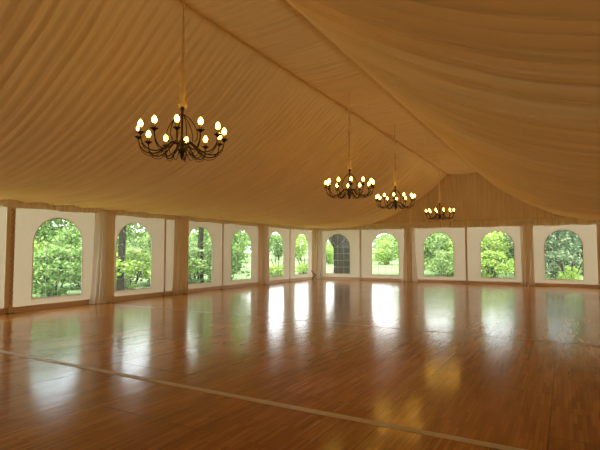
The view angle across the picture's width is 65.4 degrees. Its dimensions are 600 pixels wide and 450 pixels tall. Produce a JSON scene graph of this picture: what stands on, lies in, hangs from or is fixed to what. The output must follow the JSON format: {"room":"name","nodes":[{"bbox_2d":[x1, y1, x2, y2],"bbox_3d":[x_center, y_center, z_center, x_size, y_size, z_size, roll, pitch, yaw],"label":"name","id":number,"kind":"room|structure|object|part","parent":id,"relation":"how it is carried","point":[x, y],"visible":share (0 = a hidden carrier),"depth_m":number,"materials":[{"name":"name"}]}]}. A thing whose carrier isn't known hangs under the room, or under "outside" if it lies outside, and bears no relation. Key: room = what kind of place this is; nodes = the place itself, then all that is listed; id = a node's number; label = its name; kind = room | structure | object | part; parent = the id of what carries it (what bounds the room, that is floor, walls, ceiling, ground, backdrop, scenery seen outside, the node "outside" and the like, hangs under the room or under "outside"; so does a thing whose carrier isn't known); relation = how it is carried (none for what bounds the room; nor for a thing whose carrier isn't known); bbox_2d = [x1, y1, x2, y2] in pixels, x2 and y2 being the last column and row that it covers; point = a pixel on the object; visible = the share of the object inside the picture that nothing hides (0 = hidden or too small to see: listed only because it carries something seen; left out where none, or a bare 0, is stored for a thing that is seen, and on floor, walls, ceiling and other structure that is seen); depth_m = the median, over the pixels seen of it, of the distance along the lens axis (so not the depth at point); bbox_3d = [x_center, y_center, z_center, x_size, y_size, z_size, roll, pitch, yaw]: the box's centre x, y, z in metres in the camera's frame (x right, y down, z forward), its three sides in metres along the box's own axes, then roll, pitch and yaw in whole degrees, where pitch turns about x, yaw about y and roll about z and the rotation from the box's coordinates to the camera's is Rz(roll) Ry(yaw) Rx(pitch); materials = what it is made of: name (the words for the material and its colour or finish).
{"room":"event hall","nodes":[
{"label":"event hall","id":0,"kind":"room"},
{"bbox_2d":[0,206,311,307],"bbox_3d":[-6.097,0.724,12.354,0.001,2.640,28.000,-2,-4,29],"label":"wall","id":1,"kind":"structure","parent":0,"point":[28,221],"depth_m":14.26,"materials":[{"name":"white fabric"}]},
{"bbox_2d":[31,217,82,298],"bbox_3d":[-6.239,0.825,12.095,0.014,2.046,1.376,-2,-4,29],"label":"window","id":2,"kind":"structure","parent":1,"relation":"in","point":[70,269],"depth_m":12.08,"materials":[{"name":"white"}]},
{"bbox_2d":[88,211,115,303],"bbox_3d":[-5.474,0.886,13.136,0.265,2.599,0.837,-2,-4,29],"label":"drape","id":3,"kind":"object","parent":1,"relation":"hanging from","point":[102,282],"visible":1,"depth_m":13.03,"materials":[{"name":"beige fabric"}]},
{"bbox_2d":[115,222,151,290],"bbox_3d":[-5.036,0.940,14.215,0.014,2.046,1.376,-2,-4,29],"label":"window","id":4,"kind":"structure","parent":1,"relation":"in","point":[142,277],"depth_m":14.21,"materials":[{"name":"white"}]},
{"bbox_2d":[0,276,312,313],"bbox_3d":[-6.088,2.074,12.275,0.080,0.135,28.000,-2,-4,29],"label":"baseboard","id":5,"kind":"structure","parent":1,"relation":"attached to","point":[156,294],"depth_m":14.03,"materials":[{"name":"beige wood"}]},
{"bbox_2d":[172,217,188,294],"bbox_3d":[-3.955,1.032,15.812,0.266,2.599,0.755,-2,-4,29],"label":"drape","id":6,"kind":"object","parent":1,"relation":"hanging from","point":[181,224],"visible":1,"depth_m":15.67,"materials":[{"name":"beige fabric"}]},
{"bbox_2d":[188,227,212,284],"bbox_3d":[-3.591,1.079,16.760,0.014,2.046,1.376,-2,-4,29],"label":"window","id":7,"kind":"structure","parent":1,"relation":"in","point":[199,264],"depth_m":16.72,"materials":[{"name":"white"}]},
{"bbox_2d":[231,229,251,280],"bbox_3d":[-2.369,1.196,18.915,0.014,2.046,1.376,-2,-4,29],"label":"window","id":8,"kind":"structure","parent":1,"relation":"in","point":[241,244],"depth_m":18.93,"materials":[{"name":"white"}]},
{"bbox_2d":[258,224,269,284],"bbox_3d":[-1.469,1.270,20.192,0.266,2.599,0.895,-2,-4,29],"label":"drape","id":9,"kind":"object","parent":1,"relation":"hanging from","point":[263,231],"visible":1,"depth_m":19.98,"materials":[{"name":"beige fabric"}]},
{"bbox_2d":[269,232,283,276],"bbox_3d":[-1.097,1.318,21.156,0.014,2.046,1.376,-2,-4,29],"label":"window","id":10,"kind":"structure","parent":1,"relation":"in","point":[273,232],"depth_m":21.68,"materials":[{"name":"white"}]},
{"bbox_2d":[295,233,307,274],"bbox_3d":[0.082,1.431,23.232,0.014,2.046,1.376,-2,-4,29],"label":"window","id":11,"kind":"structure","parent":1,"relation":"in","point":[300,233],"depth_m":23.15,"materials":[{"name":"white"}]},
{"bbox_2d":[0,0,599,228],"bbox_3d":[0.407,-1.866,8.794,15.120,2.513,28.084,-2,-4,29],"label":"ceiling","id":12,"kind":"structure","parent":0,"point":[507,92],"depth_m":7.51,"materials":[{"name":"beige fabric"}]},
{"bbox_2d":[0,199,314,230],"bbox_3d":[-6.029,-0.497,12.370,0.066,0.324,27.980,-2,-4,29],"label":"valance","id":13,"kind":"object","parent":12,"relation":"attached to","point":[6,203],"visible":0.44,"depth_m":13.72,"materials":[{"name":"beige fabric"}]},
{"bbox_2d":[135,0,227,161],"bbox_3d":[-1.407,-1.977,5.626,1.075,2.358,1.075,-2,-4,29],"label":"chandelier","id":14,"kind":"object","parent":12,"relation":"hanging from","point":[183,145],"visible":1,"depth_m":5.57,"materials":[{"name":"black metal"}]},
{"bbox_3d":[-1.799,-1.152,5.275,0.057,0.086,0.056,2,-4,-38],"label":"bulb","id":15,"kind":"part","parent":14,"relation":"part of","materials":[{"name":"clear glass"}]},
{"bbox_3d":[-1.594,-1.161,5.120,0.056,0.086,0.057,-1,-3,22],"label":"bulb","id":16,"kind":"part","parent":14,"relation":"part of","materials":[{"name":"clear glass"}]},
{"bbox_3d":[-1.680,-0.909,5.530,0.458,0.215,0.016,0,-3,-8],"label":"arm","id":17,"kind":"part","parent":14,"relation":"part of","materials":[{"name":"brown metal"}]},
{"bbox_3d":[-1.625,-0.916,5.399,0.458,0.215,0.016,2,-4,-38],"label":"arm","id":18,"kind":"part","parent":14,"relation":"part of","materials":[{"name":"brown metal"}]},
{"bbox_3d":[-1.662,-0.901,5.671,0.458,0.215,0.016,-1,-3,22],"label":"arm","id":19,"kind":"part","parent":14,"relation":"part of","materials":[{"name":"brown metal"}]},
{"bbox_3d":[-1.511,-0.920,5.313,0.016,0.215,0.458,-1,-3,22],"label":"arm","id":20,"kind":"part","parent":14,"relation":"part of","materials":[{"name":"brown metal"}]},
{"bbox_3d":[-1.576,-0.895,5.785,0.016,0.215,0.458,2,-4,-38],"label":"arm","id":21,"kind":"part","parent":14,"relation":"part of","materials":[{"name":"brown metal"}]},
{"bbox_3d":[-1.339,-1.162,5.089,0.056,0.086,0.057,0,-3,-8],"label":"bulb","id":22,"kind":"part","parent":14,"relation":"part of","materials":[{"name":"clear glass"}]},
{"bbox_3d":[-1.369,-0.921,5.295,0.016,0.215,0.458,0,-3,-8],"label":"arm","id":23,"kind":"part","parent":14,"relation":"part of","materials":[{"name":"brown metal"}]},
{"bbox_3d":[-1.407,-1.217,5.585,0.052,0.400,0.052,-2,-4,29],"label":"stem","id":24,"kind":"part","parent":14,"relation":"part of","materials":[{"name":"brown metal"}]},
{"bbox_3d":[-1.307,-1.155,5.582,0.182,0.343,0.012,0,-3,0],"label":"stay rod","id":25,"kind":"part","parent":14,"relation":"part of","materials":[{"name":"brown metal"}]},
{"bbox_3d":[-1.238,-0.918,5.351,0.016,0.215,0.458,2,-4,-38],"label":"arm","id":26,"kind":"part","parent":14,"relation":"part of","materials":[{"name":"brown metal"}]},
{"bbox_3d":[-1.304,-0.893,5.822,0.016,0.215,0.458,-1,-3,22],"label":"arm","id":27,"kind":"part","parent":14,"relation":"part of","materials":[{"name":"brown metal"}]},
{"bbox_3d":[-1.152,-0.912,5.464,0.458,0.215,0.016,-1,-3,22],"label":"arm","id":28,"kind":"part","parent":14,"relation":"part of","materials":[{"name":"brown metal"}]},
{"bbox_3d":[-1.190,-0.897,5.737,0.458,0.215,0.016,2,-4,-38],"label":"arm","id":29,"kind":"part","parent":14,"relation":"part of","materials":[{"name":"brown metal"}]},
{"bbox_3d":[-1.134,-0.905,5.606,0.458,0.215,0.016,0,-3,-8],"label":"arm","id":30,"kind":"part","parent":14,"relation":"part of","materials":[{"name":"brown metal"}]},
{"bbox_2d":[324,90,374,198],"bbox_3d":[1.048,-1.745,9.941,1.075,2.352,1.075,-1,-3,10],"label":"chandelier","id":31,"kind":"object","parent":12,"relation":"hanging from","point":[349,168],"visible":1,"depth_m":9.88,"materials":[{"name":"brown metal"}]},
{"bbox_2d":[375,123,415,209],"bbox_3d":[2.557,-1.605,12.600,1.075,2.342,1.075,-1,-3,23],"label":"chandelier","id":32,"kind":"object","parent":12,"relation":"hanging from","point":[378,198],"visible":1,"depth_m":12.55,"materials":[{"name":"dark bronze metal"},{"name":"glowing warm white glass"}]},
{"bbox_2d":[425,170,454,219],"bbox_3d":[5.086,-1.365,17.056,1.075,2.338,1.075,-1,-3,11],"label":"chandelier","id":33,"kind":"object","parent":12,"relation":"hanging from","point":[439,201],"visible":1,"depth_m":17.00,"materials":[{"name":"dark bronze metal"},{"name":"glowing warm white glass"}]},
{"bbox_2d":[0,279,599,449],"bbox_3d":[0.428,2.001,8.581,15.240,0.120,28.240,-2,-4,29],"label":"floor","id":34,"kind":"structure","parent":0,"point":[533,394],"depth_m":5.79,"materials":[{"name":"brown wood"}]},
{"bbox_2d":[4,207,15,313],"bbox_3d":[-6.782,0.819,10.976,0.060,2.500,0.220,-2,-4,29],"label":"pole","id":35,"kind":"object","parent":34,"relation":"on","point":[11,212],"visible":1,"depth_m":10.96,"materials":[{"name":"beige"}]},
{"bbox_2d":[163,219,166,295],"bbox_3d":[-4.381,1.049,15.207,0.060,2.500,0.130,-2,-4,29],"label":"pole","id":36,"kind":"object","parent":34,"relation":"on","point":[165,219],"visible":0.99,"depth_m":15.21,"materials":[{"name":"beige"}]},
{"bbox_2d":[222,224,223,289],"bbox_3d":[-2.921,1.189,17.778,0.060,2.500,0.130,-2,-4,29],"label":"pole","id":37,"kind":"object","parent":34,"relation":"on","point":[222,224],"visible":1,"depth_m":17.79,"materials":[{"name":"beige"}]},
{"bbox_2d":[0,350,526,449],"bbox_3d":[-1.495,1.755,5.196,14.800,0.003,0.090,-2,-4,29],"label":"tape","id":38,"kind":"object","parent":34,"relation":"on","point":[382,424],"visible":1,"depth_m":4.35,"materials":[{"name":"beige"}]},
{"bbox_2d":[289,229,291,281],"bbox_3d":[-0.456,1.426,22.122,0.060,2.500,0.130,-2,-4,29],"label":"pole","id":39,"kind":"object","parent":34,"relation":"on","point":[290,229],"visible":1,"depth_m":22.14,"materials":[{"name":"beige"}]},
{"bbox_2d":[113,304,599,345],"bbox_3d":[1.095,1.976,9.254,14.300,0.003,0.025,-2,-4,29],"label":"floor strip","id":40,"kind":"object","parent":34,"relation":"on","point":[113,304],"visible":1,"depth_m":8.93,"materials":[{"name":"gold metal"}]},
{"bbox_2d":[359,230,360,279],"bbox_3d":[2.985,1.484,23.182,0.150,2.500,0.060,-2,-4,29],"label":"pole","id":41,"kind":"object","parent":34,"relation":"on","point":[359,230],"visible":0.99,"depth_m":23.21,"materials":[{"name":"beige"}]},
{"bbox_2d":[465,227,467,283],"bbox_3d":[7.361,1.349,20.705,0.150,2.500,0.060,-2,-4,29],"label":"pole","id":42,"kind":"object","parent":34,"relation":"on","point":[466,259],"visible":1,"depth_m":20.71,"materials":[{"name":"beige"}]},
{"bbox_2d":[596,224,599,287],"bbox_3d":[11.694,1.215,18.253,0.200,2.500,0.060,-2,-4,29],"label":"pole","id":43,"kind":"object","parent":34,"relation":"on","point":[597,225],"visible":1,"depth_m":18.28,"materials":[{"name":"beige"}]},
{"bbox_2d":[322,225,597,284],"bbox_3d":[7.331,1.185,20.823,15.000,2.640,0.001,-2,-4,29],"label":"wall","id":44,"kind":"structure","parent":0,"point":[587,233],"depth_m":20.74,"materials":[{"name":"white fabric"}]},
{"bbox_2d":[312,229,322,278],"bbox_3d":[0.928,1.491,24.295,0.809,2.594,0.296,1,-3,-15],"label":"drape","id":45,"kind":"object","parent":44,"relation":"hanging from","point":[317,265],"visible":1,"depth_m":24.21,"materials":[{"name":"beige fabric"}]},
{"bbox_2d":[326,234,349,273],"bbox_3d":[1.927,1.466,23.874,1.376,2.046,0.014,-2,-4,29],"label":"window","id":46,"kind":"structure","parent":44,"relation":"in","point":[334,234],"depth_m":23.88,"materials":[{"name":"white"}]},
{"bbox_2d":[372,233,398,274],"bbox_3d":[4.120,1.399,22.633,1.376,2.046,0.014,-2,-4,29],"label":"window","id":47,"kind":"structure","parent":44,"relation":"in","point":[381,233],"depth_m":22.78,"materials":[{"name":"white"}]},
{"bbox_2d":[401,226,417,281],"bbox_3d":[5.093,1.364,21.921,0.810,2.599,0.243,-2,-4,29],"label":"drape","id":48,"kind":"object","parent":44,"relation":"hanging from","point":[409,261],"visible":1,"depth_m":21.89,"materials":[{"name":"beige fabric"}]},
{"bbox_2d":[412,228,417,281],"bbox_3d":[5.329,1.387,21.824,0.307,2.534,0.156,-2,-4,29],"label":"drape","id":49,"kind":"object","parent":44,"relation":"hanging from","point":[414,268],"depth_m":21.83,"materials":[{"name":"fabric"}]},
{"bbox_2d":[423,232,453,276],"bbox_3d":[6.330,1.331,21.382,1.376,2.046,0.014,-2,-4,29],"label":"window","id":50,"kind":"structure","parent":44,"relation":"in","point":[438,261],"depth_m":21.36,"materials":[{"name":"white"}]},
{"bbox_2d":[322,276,598,287],"bbox_3d":[7.326,2.535,20.741,15.000,0.135,0.080,-2,-4,29],"label":"baseboard","id":51,"kind":"structure","parent":44,"relation":"attached to","point":[323,277],"depth_m":20.58,"materials":[{"name":"beige wood"}]},
{"bbox_2d":[480,231,514,278],"bbox_3d":[8.496,1.264,20.157,1.376,2.046,0.014,-2,-4,29],"label":"window","id":52,"kind":"structure","parent":44,"relation":"in","point":[505,254],"depth_m":20.11,"materials":[{"name":"white"}]},
{"bbox_2d":[520,223,535,285],"bbox_3d":[9.463,1.229,19.441,0.550,2.599,0.255,-2,-4,29],"label":"drape","id":53,"kind":"object","parent":44,"relation":"hanging from","point":[526,231],"visible":1,"depth_m":19.42,"materials":[{"name":"beige fabric"}]},
{"bbox_2d":[544,229,583,280],"bbox_3d":[10.662,1.197,18.931,1.376,2.046,0.014,-2,-4,29],"label":"window","id":54,"kind":"structure","parent":44,"relation":"in","point":[563,254],"depth_m":18.92,"materials":[{"name":"white"}]},
{"bbox_2d":[360,172,574,227],"bbox_3d":[7.301,-1.159,20.914,15.026,2.410,0.124,-2,-4,29],"label":"wall","id":55,"kind":"structure","parent":0,"point":[472,196],"depth_m":20.84,"materials":[{"name":"fabric"}]},
{"bbox_2d":[317,217,599,230],"bbox_3d":[7.280,-0.037,20.821,14.980,0.324,0.062,-2,-4,29],"label":"valance","id":56,"kind":"object","parent":55,"relation":"attached to","point":[541,221],"visible":0.92,"depth_m":20.54,"materials":[{"name":"beige fabric"}]},
{"bbox_2d":[520,226,522,285],"bbox_3d":[9.296,1.266,19.601,0.100,2.534,0.119,-2,-4,29],"label":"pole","id":57,"kind":"object","parent":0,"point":[521,227],"depth_m":19.63,"materials":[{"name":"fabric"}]},
{"label":"outside","id":58,"kind":"structure","parent":0,"visible":0},
{"bbox_2d":[32,253,582,297],"bbox_3d":[0.806,2.925,24.432,520.000,0.001,520.000,-2,-4,29],"label":"ground","id":59,"kind":"structure","parent":58,"point":[392,268],"depth_m":33.85,"materials":[{"name":"green plant"}]},
{"bbox_2d":[34,235,50,265],"bbox_3d":[-11.280,1.279,18.618,3.365,2.818,3.210,0,-3,3],"label":"bush","id":60,"kind":"object","parent":59,"relation":"on","point":[36,246],"visible":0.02,"depth_m":18.55,"materials":[{"name":"green plant"}]},
{"bbox_2d":[32,245,80,297],"bbox_3d":[-8.304,1.586,15.686,2.751,1.837,2.865,-1,-3,22],"label":"bush","id":61,"kind":"object","parent":59,"relation":"on","point":[51,263],"visible":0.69,"depth_m":15.25,"materials":[{"name":"green plant"}]},
{"bbox_3d":[-8.213,1.911,15.748,0.950,1.139,0.996,1,-3,-25],"label":"stem","id":62,"kind":"part","parent":61,"relation":"part of","materials":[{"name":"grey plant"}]},
{"bbox_2d":[34,218,81,282],"bbox_3d":[-12.762,0.190,23.349,5.735,5.457,6.265,3,-4,-44],"label":"tree","id":63,"kind":"object","parent":59,"relation":"on","point":[48,225],"visible":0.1,"depth_m":22.80,"materials":[{"name":"green plant"}]},
{"bbox_2d":[34,222,127,288],"bbox_3d":[-9.030,1.154,19.250,3.815,3.156,3.372,-2,-4,27],"label":"bush","id":64,"kind":"object","parent":59,"relation":"on","point":[68,242],"visible":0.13,"depth_m":18.78,"materials":[{"name":"green plant"}]},
{"bbox_2d":[116,226,125,290],"bbox_3d":[-6.547,-0.776,17.332,4.422,6.724,4.048,-1,-3,23],"label":"tree","id":65,"kind":"object","parent":59,"relation":"on","point":[122,236],"visible":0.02,"depth_m":17.08,"materials":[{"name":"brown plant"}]},
{"bbox_2d":[115,247,150,290],"bbox_3d":[-6.586,1.717,18.088,2.865,1.837,2.751,2,-4,-35],"label":"bush","id":66,"kind":"object","parent":59,"relation":"on","point":[132,268],"visible":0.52,"depth_m":17.80,"materials":[{"name":"green plant"}]},
{"bbox_3d":[-6.466,2.038,18.087,0.950,1.139,0.996,0,-3,9],"label":"stem","id":67,"kind":"part","parent":66,"relation":"part of","materials":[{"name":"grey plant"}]},
{"bbox_2d":[117,223,149,247],"bbox_3d":[-12.166,0.519,32.945,6.072,5.842,6.633,0,-3,-7],"label":"tree","id":68,"kind":"object","parent":59,"relation":"on","point":[129,229],"visible":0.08,"depth_m":32.33,"materials":[{"name":"green plant"}]},
{"bbox_2d":[126,225,150,284],"bbox_3d":[-6.740,1.291,21.761,3.739,3.156,3.567,-2,-3,26],"label":"bush","id":69,"kind":"object","parent":59,"relation":"on","point":[146,248],"visible":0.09,"depth_m":21.03,"materials":[{"name":"green plant"}]},
{"bbox_2d":[189,230,206,246],"bbox_3d":[-12.553,2.498,55.704,6.118,4.365,6.035,2,-4,-36],"label":"tree","id":70,"kind":"object","parent":59,"relation":"on","point":[195,238],"visible":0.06,"depth_m":54.26,"materials":[{"name":"green plant"}]},
{"bbox_2d":[188,247,211,283],"bbox_3d":[-4.790,1.861,20.739,2.751,1.837,2.865,-3,-4,43],"label":"bush","id":71,"kind":"object","parent":59,"relation":"on","point":[192,260],"visible":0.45,"depth_m":20.43,"materials":[{"name":"green plant"}]},
{"bbox_2d":[197,227,203,282],"bbox_3d":[-4.454,-0.611,20.822,4.048,6.773,4.422,-1,-3,18],"label":"tree","id":72,"kind":"object","parent":59,"relation":"on","point":[201,230],"visible":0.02,"depth_m":20.65,"materials":[{"name":"green plant"}]},
{"bbox_2d":[189,229,250,281],"bbox_3d":[-4.273,1.438,24.459,3.567,3.156,3.739,2,-4,-34],"label":"bush","id":73,"kind":"object","parent":59,"relation":"on","point":[235,263],"visible":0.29,"depth_m":24.20,"materials":[{"name":"green plant"}]},
{"bbox_2d":[191,227,250,250],"bbox_3d":[-5.027,-0.104,31.689,5.852,6.950,5.772,2,-4,-32],"label":"tree","id":74,"kind":"object","parent":59,"relation":"on","point":[244,233],"visible":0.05,"depth_m":31.46,"materials":[{"name":"green plant"}]},
{"bbox_2d":[234,231,248,259],"bbox_3d":[-10.586,3.333,80.165,5.248,6.358,5.320,1,-3,-11],"label":"tree","id":75,"kind":"object","parent":59,"relation":"on","point":[243,231],"visible":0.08,"depth_m":79.10,"materials":[{"name":"green plant"}]},
{"bbox_2d":[244,234,275,252],"bbox_3d":[-6.234,3.190,74.018,5.320,5.976,5.248,-2,-4,28],"label":"tree","id":76,"kind":"object","parent":59,"relation":"on","point":[270,239],"visible":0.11,"depth_m":73.68,"materials":[{"name":"green plant"}]},
{"bbox_2d":[269,233,282,258],"bbox_3d":[-3.916,3.672,81.628,5.248,5.840,5.320,-3,-4,43],"label":"tree","id":77,"kind":"object","parent":59,"relation":"on","point":[278,250],"visible":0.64,"depth_m":80.75,"materials":[{"name":"green plant"}]},
{"bbox_2d":[269,259,296,276],"bbox_3d":[-1.299,2.607,28.536,2.266,1.139,2.359,0,-3,-5],"label":"bush","id":78,"kind":"object","parent":59,"relation":"on","point":[277,271],"visible":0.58,"depth_m":28.19,"materials":[{"name":"green plant"}]},
{"bbox_2d":[295,234,307,259],"bbox_3d":[0.070,3.207,75.129,5.320,6.063,5.248,-1,-3,14],"label":"tree","id":79,"kind":"object","parent":59,"relation":"on","point":[299,251],"visible":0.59,"depth_m":74.35,"materials":[{"name":"green plant"}]},
{"bbox_2d":[295,258,307,273],"bbox_3d":[0.353,2.726,30.716,2.266,1.139,2.359,-2,-4,30],"label":"bush","id":80,"kind":"object","parent":59,"relation":"on","point":[304,266],"visible":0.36,"depth_m":30.27,"materials":[{"name":"green plant"}]},
{"bbox_2d":[304,240,333,263],"bbox_3d":[2.777,3.009,54.040,4.578,3.241,4.047,-1,-3,13],"label":"bush","id":81,"kind":"object","parent":59,"relation":"on","point":[329,251],"visible":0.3,"depth_m":53.57,"materials":[{"name":"green plant"}]},
{"bbox_2d":[328,234,349,273],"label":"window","id":82,"kind":"structure","parent":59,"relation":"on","point":[341,253],"depth_m":26.41,"materials":[{"name":"grey glass"}]},
{"bbox_2d":[372,233,397,252],"bbox_3d":[14.029,3.717,77.774,5.320,5.331,5.248,-2,-4,30],"label":"tree","id":83,"kind":"object","parent":59,"relation":"on","point":[374,245],"visible":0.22,"depth_m":77.35,"materials":[{"name":"green plant"}]},
{"bbox_2d":[372,238,398,264],"bbox_3d":[9.735,2.935,51.946,4.215,3.156,4.768,0,-3,8],"label":"bush","id":84,"kind":"object","parent":59,"relation":"on","point":[382,254],"visible":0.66,"depth_m":51.29,"materials":[{"name":"green plant"}]},
{"bbox_2d":[382,232,452,266],"bbox_3d":[7.706,1.599,29.680,4.460,3.331,4.522,3,-4,-41],"label":"tree","id":85,"kind":"object","parent":59,"relation":"on","point":[429,248],"visible":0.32,"depth_m":28.48,"materials":[{"name":"green plant"}]},
{"bbox_2d":[424,249,453,275],"bbox_3d":[7.957,2.186,25.709,2.696,1.722,2.589,3,-4,-42],"label":"bush","id":86,"kind":"object","parent":59,"relation":"on","point":[443,255],"visible":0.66,"depth_m":25.28,"materials":[{"name":"green plant"}]},
{"bbox_2d":[430,232,452,250],"bbox_3d":[11.030,1.282,33.370,5.320,4.365,5.248,-1,-3,20],"label":"tree","id":87,"kind":"object","parent":59,"relation":"on","point":[437,232],"visible":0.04,"depth_m":32.82,"materials":[{"name":"green plant"}]},
{"bbox_2d":[440,231,512,270],"bbox_3d":[10.824,1.517,28.170,4.460,3.331,4.522,0,-3,-2],"label":"tree","id":88,"kind":"object","parent":59,"relation":"on","point":[485,241],"visible":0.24,"depth_m":27.18,"materials":[{"name":"green plant"}]},
{"bbox_2d":[481,249,513,277],"bbox_3d":[9.987,2.121,24.521,2.696,1.722,2.589,-2,-4,36],"label":"bush","id":89,"kind":"object","parent":59,"relation":"on","point":[490,264],"visible":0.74,"depth_m":24.19,"materials":[{"name":"green plant"}]},
{"bbox_3d":[10.038,2.382,24.402,0.996,1.139,0.950,1,-3,-10],"label":"stem","id":90,"kind":"part","parent":89,"relation":"part of","materials":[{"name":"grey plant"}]},
{"bbox_2d":[489,231,514,273],"bbox_3d":[14.695,1.186,31.605,5.320,4.365,5.248,3,-4,-39],"label":"tree","id":91,"kind":"object","parent":59,"relation":"on","point":[505,241],"visible":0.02,"depth_m":30.99,"materials":[{"name":"green plant"}]},
{"bbox_2d":[500,230,582,268],"bbox_3d":[13.568,1.020,26.582,4.460,4.150,4.522,1,-3,-12],"label":"tree","id":92,"kind":"object","parent":59,"relation":"on","point":[550,241],"visible":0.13,"depth_m":25.68,"materials":[{"name":"green plant"}]},
{"bbox_2d":[545,250,582,278],"bbox_3d":[12.739,2.035,22.946,2.589,1.722,2.696,2,-4,-35],"label":"bush","id":93,"kind":"object","parent":59,"relation":"on","point":[554,259],"visible":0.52,"depth_m":22.47,"materials":[{"name":"green plant"}]},
{"bbox_2d":[555,232,582,274],"bbox_3d":[18.161,0.542,29.683,5.248,5.442,5.320,-2,-4,37],"label":"tree","id":94,"kind":"object","parent":59,"relation":"on","point":[578,250],"visible":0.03,"depth_m":29.15,"materials":[{"name":"green plant"}]},
{"bbox_2d":[557,261,582,279],"bbox_3d":[12.166,2.200,21.044,1.079,1.139,1.036,3,-4,-44],"label":"bush","id":95,"kind":"object","parent":59,"relation":"on","point":[565,275],"visible":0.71,"depth_m":20.91,"materials":[{"name":"green plant"}]}
]}

